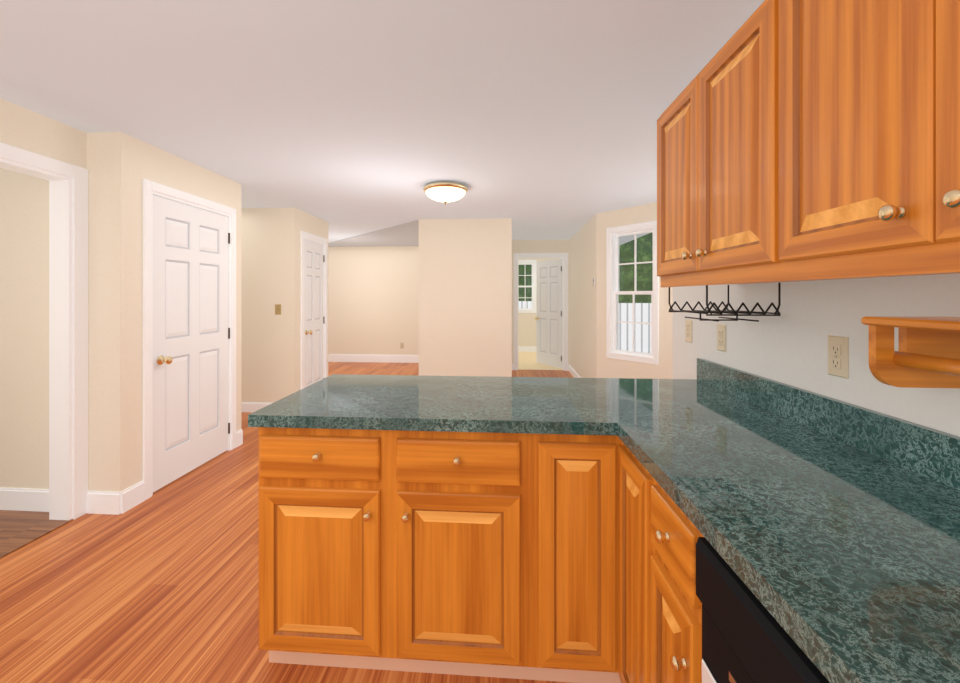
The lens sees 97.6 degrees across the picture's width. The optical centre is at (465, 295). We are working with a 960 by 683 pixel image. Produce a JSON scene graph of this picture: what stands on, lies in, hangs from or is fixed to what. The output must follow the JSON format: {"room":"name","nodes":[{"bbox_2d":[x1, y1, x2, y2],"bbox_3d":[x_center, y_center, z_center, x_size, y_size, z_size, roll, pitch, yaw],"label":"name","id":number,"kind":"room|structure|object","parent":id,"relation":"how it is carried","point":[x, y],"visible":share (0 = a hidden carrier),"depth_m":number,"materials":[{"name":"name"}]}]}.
{"room":"kitchen","nodes":[
{"label":"kitchen","id":0,"kind":"room"},
{"bbox_2d":[0,98,86,168],"bbox_3d":[-2.538,0.160,0.121,0.120,2.300,4.870,0,0,4],"label":"wall","id":1,"kind":"structure","parent":0,"point":[20,127],"depth_m":2.29,"materials":[{"name":"beige paint"}]},
{"bbox_2d":[0,143,567,519],"bbox_3d":[-1.108,0.273,4.992,2.047,2.075,7.340,0,0,35],"label":"trim","id":2,"kind":"structure","parent":1,"relation":"attached to","point":[68,183],"depth_m":2.48,"materials":[{"name":"white wood"}]},
{"bbox_2d":[0,132,137,491],"bbox_3d":[-2.894,0.160,2.649,1.640,2.300,0.120,0,0,4],"label":"wall","id":3,"kind":"structure","parent":0,"point":[112,157],"depth_m":2.57,"materials":[{"name":"beige paint"}]},
{"bbox_2d":[138,139,327,482],"bbox_3d":[-2.021,0.160,4.154,0.120,2.300,3.010,0,0,4],"label":"wall","id":4,"kind":"structure","parent":0,"point":[157,165],"depth_m":3.10,"materials":[{"name":"beige paint"}]},
{"bbox_2d":[153,195,229,491],"bbox_3d":[-2.018,0.315,3.162,0.110,1.966,0.800,0,0,4],"label":"closet door","id":5,"kind":"structure","parent":4,"relation":"in","point":[191,332],"depth_m":3.08,"materials":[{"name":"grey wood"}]},
{"bbox_2d":[304,239,323,387],"bbox_3d":[-1.867,0.315,5.221,0.110,1.966,0.580,0,0,4],"label":"closet door","id":6,"kind":"structure","parent":4,"relation":"in","point":[313,252],"depth_m":5.20,"materials":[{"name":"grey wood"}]},
{"bbox_2d":[241,208,299,402],"bbox_3d":[-2.734,0.160,4.823,1.640,2.300,0.120,0,0,4],"label":"wall","id":7,"kind":"structure","parent":0,"point":[270,237],"depth_m":4.73,"materials":[{"name":"beige paint"}]},
{"bbox_2d":[275,304,280,313],"bbox_3d":[-2.111,0.150,4.709,0.070,0.115,0.016,0,0,4],"label":"hall light switch","id":8,"kind":"object","parent":7,"relation":"attached to","point":[277,306],"visible":1,"depth_m":4.71,"materials":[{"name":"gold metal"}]},
{"bbox_2d":[0,351,573,682],"bbox_3d":[-0.918,1.340,3.878,7.000,0.060,12.800,0,0,4],"label":"floor","id":9,"kind":"structure","parent":0,"point":[164,589],"depth_m":1.86,"materials":[{"name":"laminate"}]},
{"bbox_2d":[248,358,959,682],"bbox_3d":[0.098,0.802,0.439,1.802,1.015,3.290,0,0,4],"label":"base cabinet","id":10,"kind":"object","parent":9,"relation":"on","point":[529,528],"visible":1,"depth_m":1.35,"materials":[{"name":"brown wood"}]},
{"bbox_2d":[696,537,829,682],"bbox_3d":[0.700,0.886,0.486,0.578,0.848,0.600,0,0,4],"label":"dishwasher","id":11,"kind":"object","parent":9,"relation":"on","point":[742,642],"visible":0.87,"depth_m":0.67,"materials":[{"name":"black enamel"},{"name":"black plastic"}]},
{"bbox_2d":[328,246,418,354],"bbox_3d":[-2.196,0.160,8.393,3.590,2.300,0.120,0,0,4],"label":"wall","id":12,"kind":"structure","parent":0,"point":[373,292],"depth_m":8.30,"materials":[{"name":"beige paint"}]},
{"bbox_2d":[0,0,764,246],"bbox_3d":[-0.918,-1.024,3.878,7.200,0.092,13.000,0,0,4],"label":"ceiling","id":13,"kind":"structure","parent":0,"point":[340,113],"depth_m":2.02,"materials":[{"name":"paint"}]},
{"bbox_2d":[423,181,467,204],"bbox_3d":[-0.183,-0.904,3.784,0.408,0.170,0.408,0,0,4],"label":"ceiling light","id":14,"kind":"object","parent":13,"relation":"attached to","point":[444,191],"depth_m":3.66,"materials":[{"name":"white glass"}]},
{"bbox_2d":[419,218,511,376],"bbox_3d":[0.091,0.160,6.837,1.200,2.300,2.890,0,0,4],"label":"wall","id":15,"kind":"structure","parent":0,"point":[465,265],"depth_m":5.39,"materials":[{"name":"beige paint"}]},
{"bbox_2d":[518,258,558,345],"bbox_3d":[1.555,0.160,9.973,1.260,2.300,0.120,0,0,4],"label":"wall","id":16,"kind":"structure","parent":0,"point":[526,322],"depth_m":9.92,"materials":[{"name":"beige paint"}]},
{"bbox_2d":[518,260,535,312],"bbox_3d":[1.404,-0.225,9.971,0.520,1.250,0.142,0,0,4],"label":"window","id":17,"kind":"structure","parent":16,"relation":"in","point":[520,262],"depth_m":9.91,"materials":[{"name":"white wood"}]},
{"bbox_2d":[512,239,569,370],"bbox_3d":[1.280,0.160,7.456,1.080,2.300,0.120,0,0,4],"label":"doorway","id":18,"kind":"structure","parent":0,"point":[518,246],"depth_m":7.39,"materials":[{"name":"white wood"}]},
{"bbox_2d":[535,259,561,368],"bbox_3d":[1.582,0.315,7.876,0.184,1.966,0.768,0,0,-31],"label":"door","id":19,"kind":"structure","parent":18,"relation":"in","point":[548,318],"depth_m":7.83,"materials":[{"name":"grey wood"}]},
{"bbox_2d":[570,214,596,377],"bbox_3d":[1.753,0.160,6.201,0.120,2.300,2.311,0,0,6],"label":"wall","id":20,"kind":"structure","parent":0,"point":[583,245],"depth_m":5.88,"materials":[{"name":"beige paint"}]},
{"bbox_2d":[597,202,672,378],"bbox_3d":[1.986,0.160,4.568,0.120,2.300,1.276,0,0,-35],"label":"wall","id":21,"kind":"structure","parent":0,"point":[606,367],"depth_m":4.73,"materials":[{"name":"beige paint"}]},
{"bbox_2d":[606,221,658,364],"bbox_3d":[1.880,-0.035,4.698,0.142,1.516,0.643,0,0,-35],"label":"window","id":22,"kind":"structure","parent":21,"relation":"in","point":[612,239],"depth_m":4.75,"materials":[{"name":"white wood"}]},
{"bbox_2d":[673,274,959,436],"bbox_3d":[1.024,0.160,-0.125,0.120,2.300,4.900,0,0,4],"label":"wall","id":23,"kind":"structure","parent":0,"point":[790,348],"depth_m":1.26,"materials":[{"name":"paint"}]},
{"bbox_2d":[0,346,580,558],"bbox_3d":[-1.296,1.235,3.855,6.050,0.150,12.500,0,0,4],"label":"baseboard","id":24,"kind":"structure","parent":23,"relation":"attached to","point":[16,499],"depth_m":2.56,"materials":[{"name":"white wood"}]},
{"bbox_2d":[685,319,691,342],"bbox_3d":[1.124,0.175,2.123,0.008,0.115,0.070,0,0,4],"label":"kitchen outlet","id":25,"kind":"object","parent":23,"relation":"attached to","point":[688,322],"visible":1,"depth_m":2.11,"materials":[{"name":"beige plastic"}]},
{"bbox_2d":[717,324,725,351],"bbox_3d":[1.101,0.180,1.814,0.008,0.115,0.070,0,0,4],"label":"kitchen outlet","id":26,"kind":"object","parent":23,"relation":"attached to","point":[721,329],"visible":1,"depth_m":1.80,"materials":[{"name":"beige plastic"}]},
{"bbox_2d":[657,0,959,286],"bbox_3d":[0.813,-0.388,0.229,0.344,0.705,2.975,0,0,4],"label":"upper cabinet","id":27,"kind":"object","parent":23,"relation":"attached to","point":[821,141],"visible":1,"depth_m":0.85,"materials":[{"name":"brown wood"}]},
{"bbox_2d":[669,283,780,321],"bbox_3d":[0.926,0.023,1.539,0.235,0.134,0.311,0,0,4],"label":"stemware rack","id":28,"kind":"object","parent":27,"relation":"hanging from","point":[718,312],"visible":0.96,"depth_m":1.42,"materials":[{"name":"black metal"}]},
{"bbox_2d":[828,335,848,378],"bbox_3d":[1.056,0.172,1.196,0.008,0.115,0.070,0,0,4],"label":"kitchen outlet","id":29,"kind":"object","parent":23,"relation":"attached to","point":[838,346],"visible":1,"depth_m":1.19,"materials":[{"name":"beige plastic"}]},
{"bbox_2d":[861,316,959,387],"bbox_3d":[0.932,0.118,0.721,0.183,0.148,0.359,0,0,4],"label":"paper towel holder","id":30,"kind":"object","parent":23,"relation":"attached to","point":[927,355],"visible":1,"depth_m":0.88,"materials":[{"name":"brown wood"}]},
{"label":"outside","id":31,"kind":"structure","parent":0,"visible":0},
{"bbox_2d":[518,232,652,352],"bbox_3d":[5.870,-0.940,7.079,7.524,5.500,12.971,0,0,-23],"label":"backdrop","id":32,"kind":"structure","parent":31,"point":[644,243],"depth_m":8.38,"materials":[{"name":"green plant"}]}
]}

